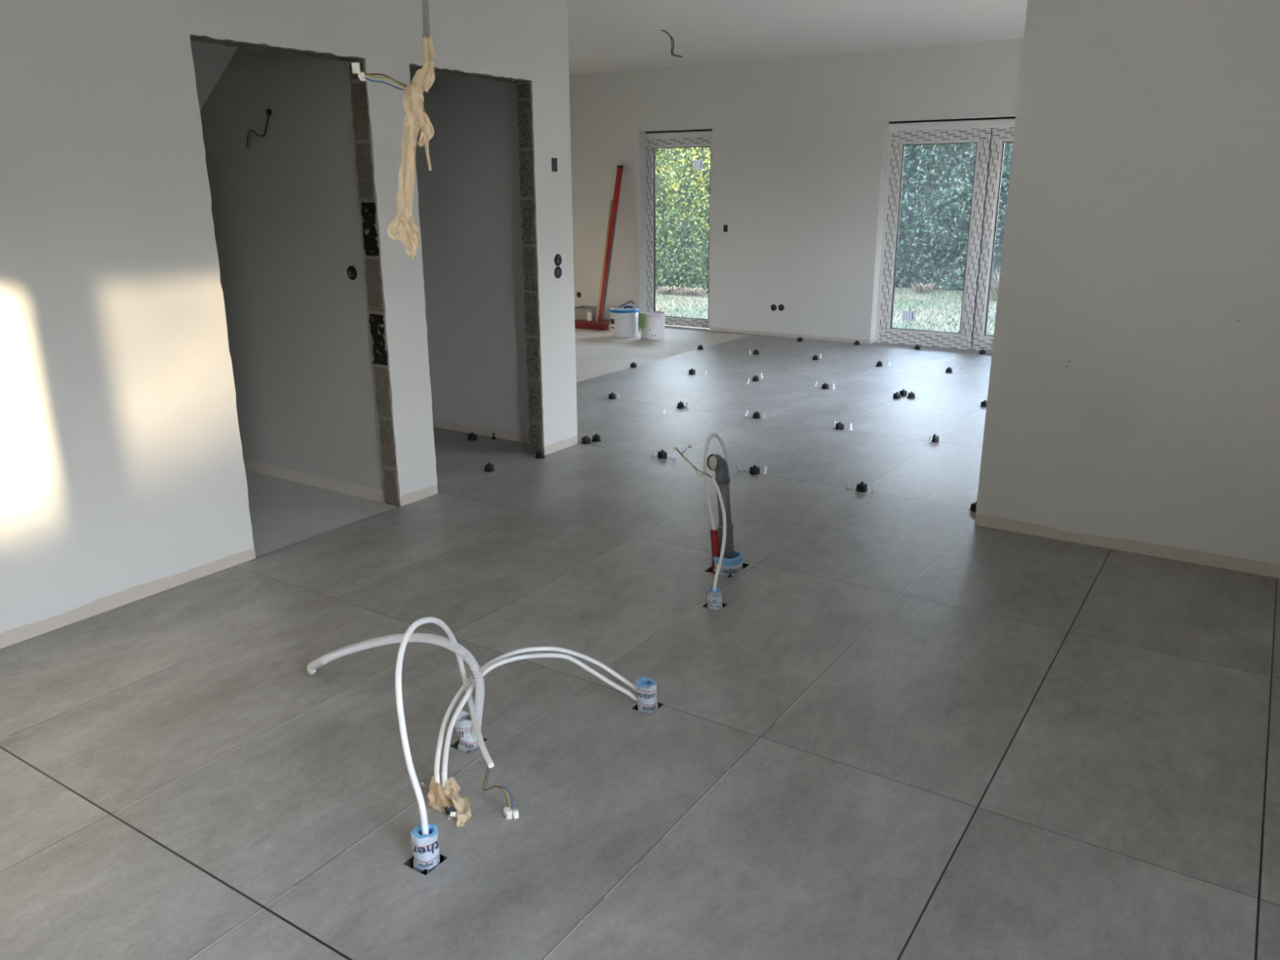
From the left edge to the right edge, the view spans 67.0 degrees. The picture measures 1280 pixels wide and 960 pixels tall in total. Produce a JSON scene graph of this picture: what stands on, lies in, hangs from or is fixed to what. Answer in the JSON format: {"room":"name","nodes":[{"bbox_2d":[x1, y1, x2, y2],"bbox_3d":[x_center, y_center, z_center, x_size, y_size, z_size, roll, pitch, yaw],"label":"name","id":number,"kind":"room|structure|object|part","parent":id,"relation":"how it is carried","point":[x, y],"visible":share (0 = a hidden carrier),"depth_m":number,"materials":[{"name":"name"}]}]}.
{"room":"building under construction","nodes":[
{"label":"building under construction","id":0,"kind":"room"},
{"bbox_2d":[190,40,238,110],"bbox_3d":[-2.805,-1.670,4.252,2.000,1.680,1.734,10,20,32],"label":"ceiling","id":1,"kind":"structure","parent":0,"point":[210,60],"depth_m":4.62,"materials":[{"name":"paint"}]},
{"bbox_2d":[0,0,577,648],"bbox_3d":[-2.144,-0.768,3.031,0.115,2.710,6.260,10,20,32],"label":"wall","id":2,"kind":"structure","parent":0,"point":[123,478],"depth_m":3.52,"materials":[{"name":"paint"}]},
{"bbox_2d":[190,36,364,62],"bbox_3d":[-1.451,-1.712,3.859,0.105,0.015,0.821,10,20,32],"label":"trim","id":3,"kind":"structure","parent":2,"relation":"attached to","point":[254,46],"depth_m":3.83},
{"bbox_2d":[408,65,528,83],"bbox_3d":[-0.850,-1.982,4.739,0.105,0.014,0.870,10,20,32],"label":"trim","id":4,"kind":"structure","parent":2,"relation":"attached to","point":[413,68],"depth_m":4.76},
{"bbox_2d":[515,83,542,454],"bbox_3d":[-0.612,-1.115,5.372,0.111,2.016,0.006,10,20,32],"label":"trim","id":5,"kind":"structure","parent":2,"relation":"attached to","point":[523,91],"depth_m":5.34,"materials":[{"name":"beige"}]},
{"bbox_2d":[551,157,557,171],"bbox_3d":[-0.477,-1.733,5.317,0.024,0.072,0.048,10,20,32],"label":"box","id":6,"kind":"object","parent":2,"relation":"attached to","point":[554,161],"visible":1,"depth_m":5.31,"materials":[{"name":"black plastic"}]},
{"bbox_2d":[554,253,561,266],"bbox_3d":[-0.460,-1.243,5.465,0.016,0.068,0.068,10,20,32],"label":"box","id":7,"kind":"object","parent":2,"relation":"attached to","point":[557,259],"visible":1,"depth_m":5.46,"materials":[{"name":"black plastic"}]},
{"bbox_2d":[554,266,561,278],"bbox_3d":[-0.462,-1.176,5.482,0.016,0.068,0.068,10,20,32],"label":"box","id":8,"kind":"object","parent":2,"relation":"attached to","point":[557,272],"visible":1,"depth_m":5.48,"materials":[{"name":"black plastic"}]},
{"bbox_2d":[200,47,384,502],"bbox_3d":[-2.994,-1.531,5.636,4.275,2.740,0.211,10,20,32],"label":"wall partition","id":9,"kind":"structure","parent":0,"point":[286,209],"depth_m":4.79,"materials":[{"name":"grey paint"}]},
{"bbox_2d":[246,108,271,148],"bbox_3d":[-1.815,-1.674,4.604,0.125,0.180,0.083,6,18,19],"label":"wire","id":10,"kind":"object","parent":9,"relation":"attached to","point":[268,112],"visible":1,"depth_m":4.59,"materials":[{"name":"black"}]},
{"bbox_2d":[346,265,356,279],"bbox_3d":[-1.359,-0.975,4.554,0.068,0.068,0.016,10,20,32],"label":"box","id":11,"kind":"object","parent":9,"relation":"attached to","point":[351,270],"visible":1,"depth_m":4.55,"materials":[{"name":"black plastic"}]},
{"bbox_2d":[347,61,399,506],"bbox_3d":[-1.226,-0.842,4.471,0.110,2.016,0.006,10,20,32],"label":"trim","id":12,"kind":"structure","parent":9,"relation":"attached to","point":[358,101],"depth_m":4.45,"materials":[{"name":"beige"}]},
{"bbox_2d":[409,69,528,443],"bbox_3d":[-2.378,-1.844,6.672,4.425,2.740,0.155,10,20,32],"label":"wall","id":13,"kind":"structure","parent":0,"point":[468,202],"depth_m":5.80,"materials":[{"name":"grey paint"}]},
{"bbox_2d":[0,322,1279,959],"bbox_3d":[-0.747,-0.046,5.441,8.700,0.070,11.300,10,20,32],"label":"floor","id":14,"kind":"structure","parent":0,"point":[906,727],"depth_m":2.83,"materials":[{"name":"tile"}]},
{"bbox_2d":[306,632,484,743],"bbox_3d":[-0.744,0.560,2.859,0.792,0.337,0.036,11,20,34],"label":"conduit","id":15,"kind":"object","parent":14,"relation":"on","point":[460,650],"visible":0.92,"depth_m":2.70,"materials":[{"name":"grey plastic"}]},
{"bbox_2d":[410,822,439,873],"bbox_3d":[-0.494,0.862,2.229,0.064,0.135,0.062,-13,21,-37],"label":"pipe sleeve","id":16,"kind":"object","parent":14,"relation":"on","point":[425,848],"visible":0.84,"depth_m":2.20,"materials":[{"name":"plastic"}]},
{"bbox_2d":[419,773,471,826],"bbox_3d":[-0.494,0.798,2.434,0.088,0.077,0.222,-8,18,-25],"label":"tape","id":17,"kind":"object","parent":14,"relation":"on","point":[439,797],"visible":0.97,"depth_m":2.41,"materials":[{"name":"beige paper"}]},
{"bbox_2d":[395,617,519,835],"bbox_3d":[-0.507,0.583,2.455,0.264,0.520,0.578,-7,18,-23],"label":"power cable","id":18,"kind":"object","parent":14,"relation":"on","point":[508,812],"visible":0.96,"depth_m":2.30,"materials":[{"name":"white plastic"}]},
{"bbox_2d":[453,709,479,753],"bbox_3d":[-0.478,0.717,2.703,0.067,0.141,0.072,2,17,8],"label":"pipe sleeve","id":19,"kind":"object","parent":14,"relation":"on","point":[463,725],"visible":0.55,"depth_m":2.67,"materials":[{"name":"white plastic"}]},
{"bbox_2d":[467,432,477,440],"bbox_3d":[-1.039,-0.272,5.996,0.058,0.046,0.058,2,17,7],"label":"clip","id":20,"kind":"object","parent":14,"relation":"on","point":[472,437],"visible":1,"depth_m":5.98,"materials":[{"name":"black plastic"}]},
{"bbox_2d":[484,462,494,471],"bbox_3d":[-0.831,-0.073,5.328,0.058,0.046,0.058,-14,22,-39],"label":"clip","id":21,"kind":"object","parent":14,"relation":"on","point":[489,467],"visible":1,"depth_m":5.31,"materials":[{"name":"black plastic"}]},
{"bbox_2d":[434,646,635,783],"bbox_3d":[-0.330,0.626,2.746,0.718,0.193,0.269,-14,22,-39],"label":"power cable","id":22,"kind":"object","parent":14,"relation":"on","point":[437,757],"visible":0.85,"depth_m":2.81,"materials":[{"name":"white plastic"}]},
{"bbox_2d":[441,653,636,787],"bbox_3d":[-0.318,0.624,2.721,0.695,0.184,0.226,-15,22,-41],"label":"power cable","id":23,"kind":"object","parent":14,"relation":"on","point":[446,753],"visible":0.97,"depth_m":2.76,"materials":[{"name":"white plastic"}]},
{"bbox_2d":[535,449,545,458],"bbox_3d":[-0.577,-0.151,5.587,0.058,0.046,0.058,-11,20,-33],"label":"clip","id":24,"kind":"object","parent":14,"relation":"on","point":[539,455],"visible":1,"depth_m":5.57,"materials":[{"name":"black plastic"}]},
{"bbox_2d":[581,435,591,444],"bbox_3d":[-0.330,-0.248,5.906,0.058,0.046,0.058,5,18,18],"label":"clip","id":25,"kind":"object","parent":14,"relation":"on","point":[585,440],"visible":1,"depth_m":5.89,"materials":[{"name":"black plastic"}]},
{"bbox_2d":[574,200,613,330],"bbox_3d":[-0.447,-2.415,10.832,0.470,1.388,0.541,10,20,32],"label":"broom","id":26,"kind":"object","parent":14,"relation":"on","point":[581,324],"visible":0.8,"depth_m":10.80,"materials":[{"name":"red plastic"}]},
{"bbox_2d":[591,433,600,441],"bbox_3d":[-0.269,-0.263,5.954,0.058,0.046,0.058,-15,22,-40],"label":"clip","id":27,"kind":"object","parent":14,"relation":"on","point":[596,437],"visible":1,"depth_m":5.94,"materials":[{"name":"black plastic"}]},
{"bbox_2d":[597,164,623,321],"bbox_3d":[-0.338,-2.599,10.817,0.338,1.753,0.082,-11,20,-33],"label":"spirit level","id":28,"kind":"object","parent":14,"relation":"on","point":[620,168],"visible":0.84,"depth_m":10.79,"materials":[{"name":"red paint"}]},
{"bbox_2d":[608,392,616,399],"bbox_3d":[-0.205,-0.627,7.166,0.058,0.046,0.058,-4,17,-13],"label":"clip","id":29,"kind":"object","parent":14,"relation":"on","point":[611,396],"visible":1,"depth_m":7.15,"materials":[{"name":"black plastic"}]},
{"bbox_2d":[608,306,639,337],"bbox_3d":[-0.171,-1.677,10.284,0.322,0.288,0.328,10,20,32],"label":"bucket","id":30,"kind":"object","parent":14,"relation":"on","point":[624,322],"visible":0.98,"depth_m":10.17,"materials":[{"name":"white plastic"}]},
{"bbox_2d":[613,305,633,309],"bbox_3d":[-0.174,-1.830,10.233,0.207,0.039,0.070,3,17,10],"label":"trowel","id":31,"kind":"object","parent":30,"relation":"on","point":[626,307],"visible":1,"depth_m":10.21,"materials":[{"name":"silver metal"}]},
{"bbox_3d":[-0.125,-1.826,10.211,0.102,0.035,0.026,2,17,9],"label":"handle","id":32,"kind":"part","parent":31,"relation":"part of","materials":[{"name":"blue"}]},
{"bbox_2d":[618,300,634,307],"bbox_3d":[-0.142,-1.869,10.296,0.190,0.082,0.036,8,19,25],"label":"brush","id":33,"kind":"object","parent":30,"relation":"on","point":[629,301],"visible":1,"depth_m":10.29,"materials":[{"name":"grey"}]},
{"bbox_2d":[630,361,636,367],"bbox_3d":[-0.057,-1.006,8.428,0.058,0.046,0.058,-4,17,-13],"label":"clip","id":34,"kind":"object","parent":14,"relation":"on","point":[632,365],"visible":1,"depth_m":8.41,"materials":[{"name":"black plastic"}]},
{"bbox_2d":[635,677,657,715],"bbox_3d":[0.020,0.662,2.896,0.072,0.129,0.068,10,20,32],"label":"pipe sleeve","id":35,"kind":"object","parent":14,"relation":"on","point":[646,687],"visible":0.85,"depth_m":2.87,"materials":[{"name":"plastic"}]},
{"bbox_2d":[640,311,666,340],"bbox_3d":[0.129,-1.613,10.102,0.290,0.268,0.290,10,20,32],"label":"bucket","id":36,"kind":"object","parent":14,"relation":"on","point":[655,330],"visible":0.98,"depth_m":10.01,"materials":[{"name":"white plastic"}]},
{"bbox_2d":[638,311,646,332],"bbox_3d":[0.029,-1.622,10.004,0.044,0.215,0.128,-15,22,-40],"label":"cleaning cloth","id":37,"kind":"object","parent":36,"relation":"hanging from","point":[642,316],"visible":1,"depth_m":9.99,"materials":[{"name":"green fabric"}]},
{"bbox_2d":[657,449,667,458],"bbox_3d":[0.129,-0.152,5.579,0.058,0.046,0.058,5,18,17],"label":"clip","id":38,"kind":"object","parent":14,"relation":"on","point":[661,455],"visible":1,"depth_m":5.56,"materials":[{"name":"black plastic"}]},
{"bbox_2d":[676,400,684,408],"bbox_3d":[0.289,-0.536,6.857,0.058,0.046,0.058,-16,23,-42],"label":"clip","id":39,"kind":"object","parent":14,"relation":"on","point":[680,405],"visible":1,"depth_m":6.84,"materials":[{"name":"black plastic"}]},
{"bbox_2d":[688,368,695,373],"bbox_3d":[0.438,-0.915,8.119,0.058,0.046,0.058,-3,17,-8],"label":"clip","id":40,"kind":"object","parent":14,"relation":"on","point":[691,371],"visible":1,"depth_m":8.11,"materials":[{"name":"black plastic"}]},
{"bbox_2d":[673,444,726,591],"bbox_3d":[0.250,0.171,3.693,0.113,0.573,0.371,-7,18,-22],"label":"power cable","id":41,"kind":"object","parent":14,"relation":"on","point":[724,521],"visible":0.98,"depth_m":3.60,"materials":[{"name":"white plastic"}]},
{"bbox_2d":[697,344,703,349],"bbox_3d":[0.584,-1.288,9.360,0.058,0.046,0.058,-11,20,-31],"label":"clip","id":42,"kind":"object","parent":14,"relation":"on","point":[700,347],"visible":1,"depth_m":9.34,"materials":[{"name":"black plastic"}]},
{"bbox_2d":[706,586,722,610],"bbox_3d":[0.277,0.458,3.595,0.058,0.118,0.058,-12,20,-33],"label":"pipe sleeve","id":43,"kind":"object","parent":14,"relation":"on","point":[714,599],"visible":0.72,"depth_m":3.57,"materials":[{"name":"plastic"}]},
{"bbox_2d":[710,528,719,573],"bbox_3d":[0.304,0.300,3.928,0.045,0.209,0.035,10,20,32],"label":"conduit","id":44,"kind":"object","parent":14,"relation":"on","point":[715,546],"visible":0.7,"depth_m":3.90,"materials":[{"name":"red plastic"}]},
{"bbox_2d":[706,453,734,559],"bbox_3d":[0.329,0.152,3.886,0.118,0.540,0.074,-6,18,-18],"label":"drain pipe","id":45,"kind":"object","parent":14,"relation":"on","point":[716,463],"visible":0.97,"depth_m":3.85,"materials":[{"name":"grey plastic"}]},
{"bbox_2d":[702,432,730,529],"bbox_3d":[0.322,0.101,3.903,0.150,0.590,0.063,-5,17,-17],"label":"power cable","id":46,"kind":"object","parent":45,"relation":"on","point":[705,452],"visible":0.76,"depth_m":3.86,"materials":[{"name":"white plastic"}]},
{"bbox_2d":[712,549,742,577],"bbox_3d":[0.355,0.352,3.951,0.125,0.115,0.130,10,20,32],"label":"pipe sleeve","id":47,"kind":"object","parent":14,"relation":"on","point":[733,566],"visible":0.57,"depth_m":3.90,"materials":[{"name":"plastic"}]},
{"bbox_2d":[749,464,759,474],"bbox_3d":[0.625,-0.059,5.263,0.058,0.046,0.058,6,18,19],"label":"clip","id":48,"kind":"object","parent":14,"relation":"on","point":[753,469],"visible":1,"depth_m":5.25,"materials":[{"name":"black plastic"}]},
{"bbox_2d":[751,375,759,381],"bbox_3d":[0.933,-0.822,7.803,0.058,0.046,0.058,-9,19,-27],"label":"clip","id":49,"kind":"object","parent":14,"relation":"on","point":[755,378],"visible":1,"depth_m":7.79,"materials":[{"name":"black plastic"}]},
{"bbox_2d":[752,349,759,354],"bbox_3d":[1.089,-1.202,9.066,0.058,0.046,0.058,13,21,37],"label":"clip","id":50,"kind":"object","parent":14,"relation":"on","point":[755,352],"visible":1,"depth_m":9.05,"materials":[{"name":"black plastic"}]},
{"bbox_2d":[752,411,760,418],"bbox_3d":[0.789,-0.443,6.539,0.058,0.046,0.058,-9,19,-27],"label":"clip","id":51,"kind":"object","parent":14,"relation":"on","point":[756,415],"visible":1,"depth_m":6.52,"materials":[{"name":"black plastic"}]},
{"bbox_2d":[796,336,802,342],"bbox_3d":[1.626,-1.433,9.828,0.058,0.046,0.058,2,17,6],"label":"clip","id":52,"kind":"object","parent":14,"relation":"on","point":[800,340],"visible":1,"depth_m":9.81,"materials":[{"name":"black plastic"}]},
{"bbox_2d":[812,355,818,359],"bbox_3d":[1.588,-1.110,8.755,0.058,0.046,0.058,-6,18,-20],"label":"clip","id":53,"kind":"object","parent":14,"relation":"on","point":[814,357],"visible":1,"depth_m":8.74,"materials":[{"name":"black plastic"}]},
{"bbox_2d":[821,382,829,389],"bbox_3d":[1.436,-0.730,7.489,0.058,0.046,0.058,-3,17,-8],"label":"clip","id":54,"kind":"object","parent":14,"relation":"on","point":[825,386],"visible":1,"depth_m":7.47,"materials":[{"name":"black plastic"}]},
{"bbox_2d":[835,422,844,430],"bbox_3d":[1.287,-0.351,6.227,0.058,0.046,0.058,10,20,31],"label":"clip","id":55,"kind":"object","parent":14,"relation":"on","point":[839,426],"visible":1,"depth_m":6.21,"materials":[{"name":"black plastic"}]},
{"bbox_2d":[845,480,851,488],"bbox_3d":[1.075,0.027,4.978,0.028,0.044,0.005,0,17,0],"label":"stub","id":56,"kind":"object","parent":14,"relation":"on","point":[848,482],"visible":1,"depth_m":4.98,"materials":[{"name":"white plastic"}]},
{"bbox_2d":[853,340,859,345],"bbox_3d":[2.152,-1.363,9.591,0.058,0.046,0.058,16,23,42],"label":"clip","id":57,"kind":"object","parent":14,"relation":"on","point":[856,343],"visible":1,"depth_m":9.57,"materials":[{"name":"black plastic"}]},
{"bbox_2d":[856,481,867,492],"bbox_3d":[1.137,0.031,4.954,0.058,0.046,0.058,-3,17,-9],"label":"clip","id":58,"kind":"object","parent":14,"relation":"on","point":[861,486],"visible":1,"depth_m":4.94,"materials":[{"name":"black plastic"}]},
{"bbox_2d":[869,483,875,492],"bbox_3d":[1.185,0.040,4.935,0.028,0.043,0.012,-4,17,-13],"label":"stub","id":59,"kind":"object","parent":14,"relation":"on","point":[872,485],"visible":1,"depth_m":4.93,"materials":[{"name":"white plastic"}]},
{"bbox_2d":[875,360,882,366],"bbox_3d":[2.090,-1.018,8.440,0.058,0.046,0.058,-8,18,-24],"label":"clip","id":60,"kind":"object","parent":14,"relation":"on","point":[879,363],"visible":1,"depth_m":8.42,"materials":[{"name":"black plastic"}]},
{"bbox_2d":[893,391,901,398],"bbox_3d":[1.899,-0.628,7.142,0.058,0.046,0.058,8,19,25],"label":"clip","id":61,"kind":"object","parent":14,"relation":"on","point":[897,395],"visible":1,"depth_m":7.12,"materials":[{"name":"black plastic"}]},
{"bbox_2d":[899,389,906,395],"bbox_3d":[1.971,-0.657,7.239,0.058,0.046,0.058,3,17,12],"label":"clip","id":62,"kind":"object","parent":14,"relation":"on","point":[904,393],"visible":0.93,"depth_m":7.22,"materials":[{"name":"black plastic"}]},
{"bbox_2d":[906,391,915,398],"bbox_3d":[2.008,-0.632,7.153,0.058,0.046,0.058,-14,21,-38],"label":"clip","id":63,"kind":"object","parent":14,"relation":"on","point":[910,395],"visible":1,"depth_m":7.13,"materials":[{"name":"black plastic"}]},
{"bbox_2d":[914,344,920,350],"bbox_3d":[2.671,-1.278,9.300,0.058,0.046,0.058,-2,17,-7],"label":"clip","id":64,"kind":"object","parent":14,"relation":"on","point":[917,347],"visible":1,"depth_m":9.29,"materials":[{"name":"black plastic"}]},
{"bbox_2d":[928,434,938,442],"bbox_3d":[1.798,-0.257,5.907,0.058,0.046,0.058,2,17,6],"label":"clip","id":65,"kind":"object","parent":14,"relation":"on","point":[935,438],"visible":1,"depth_m":5.89,"materials":[{"name":"black plastic"}]},
{"bbox_2d":[945,366,952,373],"bbox_3d":[2.601,-0.929,8.137,0.058,0.046,0.058,-6,18,-18],"label":"clip","id":66,"kind":"object","parent":14,"relation":"on","point":[948,370],"visible":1,"depth_m":8.12,"materials":[{"name":"black plastic"}]},
{"bbox_2d":[969,501,977,511],"bbox_3d":[1.614,0.124,4.638,0.058,0.046,0.058,1,17,4],"label":"clip","id":67,"kind":"object","parent":14,"relation":"on","point":[973,506],"visible":0.46,"depth_m":4.63,"materials":[{"name":"black plastic"}]},
{"bbox_2d":[979,348,986,354],"bbox_3d":[3.202,-1.202,9.037,0.058,0.046,0.058,16,23,43],"label":"clip","id":68,"kind":"object","parent":14,"relation":"on","point":[981,352],"visible":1,"depth_m":9.02,"materials":[{"name":"black plastic"}]},
{"bbox_2d":[980,400,986,407],"bbox_3d":[2.445,-0.545,6.857,0.058,0.046,0.058,1,17,2],"label":"clip","id":69,"kind":"object","parent":14,"relation":"on","point":[984,403],"visible":0.82,"depth_m":6.84,"materials":[{"name":"black plastic"}]},
{"bbox_3d":[-0.611,-1.821,11.185,0.410,0.048,0.320,10,20,32],"label":"board","id":70,"kind":"object","parent":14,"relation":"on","visible":0},
{"bbox_2d":[574,305,597,321],"bbox_3d":[-0.607,-1.917,11.154,0.280,0.150,0.240,10,20,32],"label":"tub","id":71,"kind":"object","parent":70,"relation":"on","point":[580,312],"visible":0.55,"depth_m":11.06,"materials":[{"name":"grey plastic"}]},
{"bbox_2d":[586,311,591,320],"bbox_3d":[-0.572,-1.845,10.974,0.055,0.115,0.025,10,20,32],"label":"carton","id":72,"kind":"object","parent":70,"relation":"on","point":[588,313],"visible":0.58,"depth_m":10.96,"materials":[{"name":"white cardboard"}]},
{"bbox_2d":[568,37,1023,343],"bbox_3d":[2.105,-2.739,9.543,7.450,2.710,0.300,10,20,32],"label":"wall","id":73,"kind":"structure","parent":0,"point":[800,144],"depth_m":9.79,"materials":[{"name":"paint"}]},
{"bbox_2d":[576,292,581,297],"bbox_3d":[-0.727,-2.191,11.446,0.068,0.068,0.016,10,20,32],"label":"box","id":74,"kind":"object","parent":73,"relation":"attached to","point":[578,294],"visible":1,"depth_m":11.45,"materials":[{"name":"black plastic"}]},
{"bbox_2d":[645,128,711,328],"bbox_3d":[0.465,-2.750,10.681,0.905,2.090,0.082,10,20,32],"label":"window","id":75,"kind":"structure","parent":73,"relation":"in","point":[686,138],"depth_m":10.68,"materials":[{"name":"white plastic"}]},
{"bbox_3d":[0.460,-3.707,10.393,0.905,0.059,0.064,10,20,32],"label":"head panel","id":76,"kind":"part","parent":75,"relation":"part of","materials":[{"name":"white plastic"}]},
{"bbox_3d":[0.464,-3.645,10.418,0.905,0.075,0.070,10,20,32],"label":"rail","id":77,"kind":"part","parent":75,"relation":"part of","materials":[{"name":"white plastic"}]},
{"bbox_3d":[0.472,-1.786,10.975,0.905,0.075,0.070,10,20,32],"label":"rail","id":78,"kind":"part","parent":75,"relation":"part of","materials":[{"name":"white plastic"}]},
{"bbox_2d":[723,224,727,231],"bbox_3d":[0.907,-2.655,10.207,0.048,0.072,0.024,10,20,32],"label":"box","id":79,"kind":"object","parent":73,"relation":"attached to","point":[725,226],"visible":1,"depth_m":10.20,"materials":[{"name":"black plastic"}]},
{"bbox_2d":[770,304,776,311],"bbox_3d":[1.396,-1.803,10.117,0.068,0.068,0.016,10,20,32],"label":"box","id":80,"kind":"object","parent":73,"relation":"attached to","point":[773,307],"visible":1,"depth_m":10.12,"materials":[{"name":"black plastic"}]},
{"bbox_2d":[777,304,784,311],"bbox_3d":[1.468,-1.795,10.070,0.068,0.068,0.016,10,20,32],"label":"box","id":81,"kind":"object","parent":73,"relation":"attached to","point":[780,307],"visible":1,"depth_m":10.07,"materials":[{"name":"black plastic"}]},
{"bbox_2d":[874,116,1015,351],"bbox_3d":[3.153,-2.257,9.002,1.840,2.090,0.096,10,20,32],"label":"window frame","id":82,"kind":"structure","parent":73,"relation":"in","point":[990,140],"depth_m":9.09,"materials":[{"name":"white plastic"}]},
{"bbox_3d":[2.396,-2.355,9.486,0.035,2.005,0.060,10,20,32],"label":"frame","id":83,"kind":"part","parent":82,"relation":"part of","materials":[{"name":"white plastic"}]},
{"bbox_3d":[2.795,-1.393,9.499,0.915,0.110,0.070,10,20,32],"label":"rail","id":84,"kind":"part","parent":82,"relation":"part of","materials":[{"name":"white plastic"}]},
{"bbox_3d":[2.788,-3.188,8.960,0.915,0.100,0.070,10,20,32],"label":"rail","id":85,"kind":"part","parent":82,"relation":"part of","materials":[{"name":"white plastic"}]},
{"bbox_3d":[3.147,-3.209,8.713,1.840,0.069,0.064,10,20,32],"label":"head panel","id":86,"kind":"part","parent":82,"relation":"part of","materials":[{"name":"white plastic"}]},
{"bbox_3d":[3.540,-1.256,9.033,0.845,0.110,0.070,10,20,32],"label":"rail","id":87,"kind":"part","parent":82,"relation":"part of","materials":[{"name":"white plastic"}]},
{"bbox_3d":[3.188,-2.183,8.945,0.034,0.100,0.006,10,20,32],"label":"handle plate","id":88,"kind":"part","parent":82,"relation":"part of","materials":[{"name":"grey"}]},
{"bbox_3d":[3.533,-3.051,8.494,0.845,0.100,0.070,10,20,32],"label":"rail","id":89,"kind":"part","parent":82,"relation":"part of","materials":[{"name":"white plastic"}]},
{"bbox_2d":[567,0,1027,75],"bbox_3d":[-0.882,-2.766,4.523,9.400,0.250,11.600,10,20,32],"label":"ceiling","id":90,"kind":"structure","parent":0,"point":[604,36],"depth_m":7.65,"materials":[{"name":"paint"}]},
{"bbox_2d":[351,0,430,90],"bbox_3d":[-0.491,-1.271,1.791,0.161,1.048,0.060,-7,18,-21],"label":"conduit","id":91,"kind":"object","parent":90,"relation":"hanging from","point":[426,32],"visible":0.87,"depth_m":1.92,"materials":[{"name":"grey plastic"}]},
{"bbox_2d":[386,36,437,258],"bbox_3d":[-0.443,-0.661,1.923,0.066,0.424,0.169,5,17,17],"label":"tape","id":92,"kind":"object","parent":91,"relation":"hanging from","point":[415,119],"visible":1,"depth_m":1.92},
{"bbox_2d":[661,30,682,57],"bbox_3d":[0.256,-3.504,7.771,0.201,0.222,0.036,10,20,32],"label":"wire","id":93,"kind":"object","parent":90,"relation":"hanging from","point":[664,31],"visible":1,"depth_m":7.77,"materials":[{"name":"grey"}]},
{"bbox_2d":[974,0,1279,577],"bbox_3d":[2.373,-0.972,3.646,1.876,2.710,0.200,10,20,32],"label":"wall","id":94,"kind":"structure","parent":0,"point":[1142,222],"depth_m":3.83,"materials":[{"name":"paint"}]},
{"label":"outside","id":95,"kind":"structure","parent":0,"visible":0},
{"bbox_2d":[655,286,997,334],"bbox_3d":[3.998,-1.100,9.186,120.000,0.001,100.000,10,20,32],"label":"lawn","id":96,"kind":"structure","parent":95,"point":[922,314],"depth_m":13.56,"materials":[{"name":"green plant"}]},
{"bbox_2d":[655,285,684,294],"bbox_3d":[0.492,-3.054,15.544,0.726,0.117,0.711,-5,17,-16],"label":"dry grass tuft","id":97,"kind":"object","parent":96,"relation":"on","point":[667,289],"visible":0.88,"depth_m":15.45,"materials":[{"name":"brown plant"}]},
{"bbox_2d":[655,146,710,292],"bbox_3d":[0.146,-4.726,16.278,4.271,2.909,1.150,10,20,32],"label":"hedge","id":98,"kind":"object","parent":96,"relation":"on","point":[682,192],"visible":0.19,"depth_m":15.58,"materials":[{"name":"green plant"}]},
{"bbox_2d":[671,286,707,297],"bbox_3d":[0.812,-2.993,15.337,0.715,0.118,0.707,0,17,2],"label":"dry grass tuft","id":99,"kind":"object","parent":96,"relation":"on","point":[697,291],"visible":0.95,"depth_m":15.20,"materials":[{"name":"brown plant"}]},
{"bbox_2d":[904,282,943,293],"bbox_3d":[4.605,-3.108,15.594,0.646,0.160,0.784,-11,20,-31],"label":"dry grass tuft","id":100,"kind":"object","parent":96,"relation":"on","point":[921,287],"visible":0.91,"depth_m":15.52,"materials":[{"name":"brown plant"}]},
{"bbox_2d":[894,127,1013,291],"bbox_3d":[5.991,-4.761,15.401,6.394,3.454,1.369,10,20,32],"label":"hedge","id":101,"kind":"object","parent":96,"relation":"on","point":[937,182],"visible":0.12,"depth_m":15.73,"materials":[{"name":"green plant"}]},
{"bbox_2d":[989,265,999,301],"bbox_3d":[5.408,-2.929,14.308,0.815,0.549,0.707,10,20,32],"label":"dry grass tuft","id":102,"kind":"object","parent":96,"relation":"on","point":[993,286],"visible":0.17,"depth_m":14.37,"materials":[{"name":"brown plant"}]}
]}

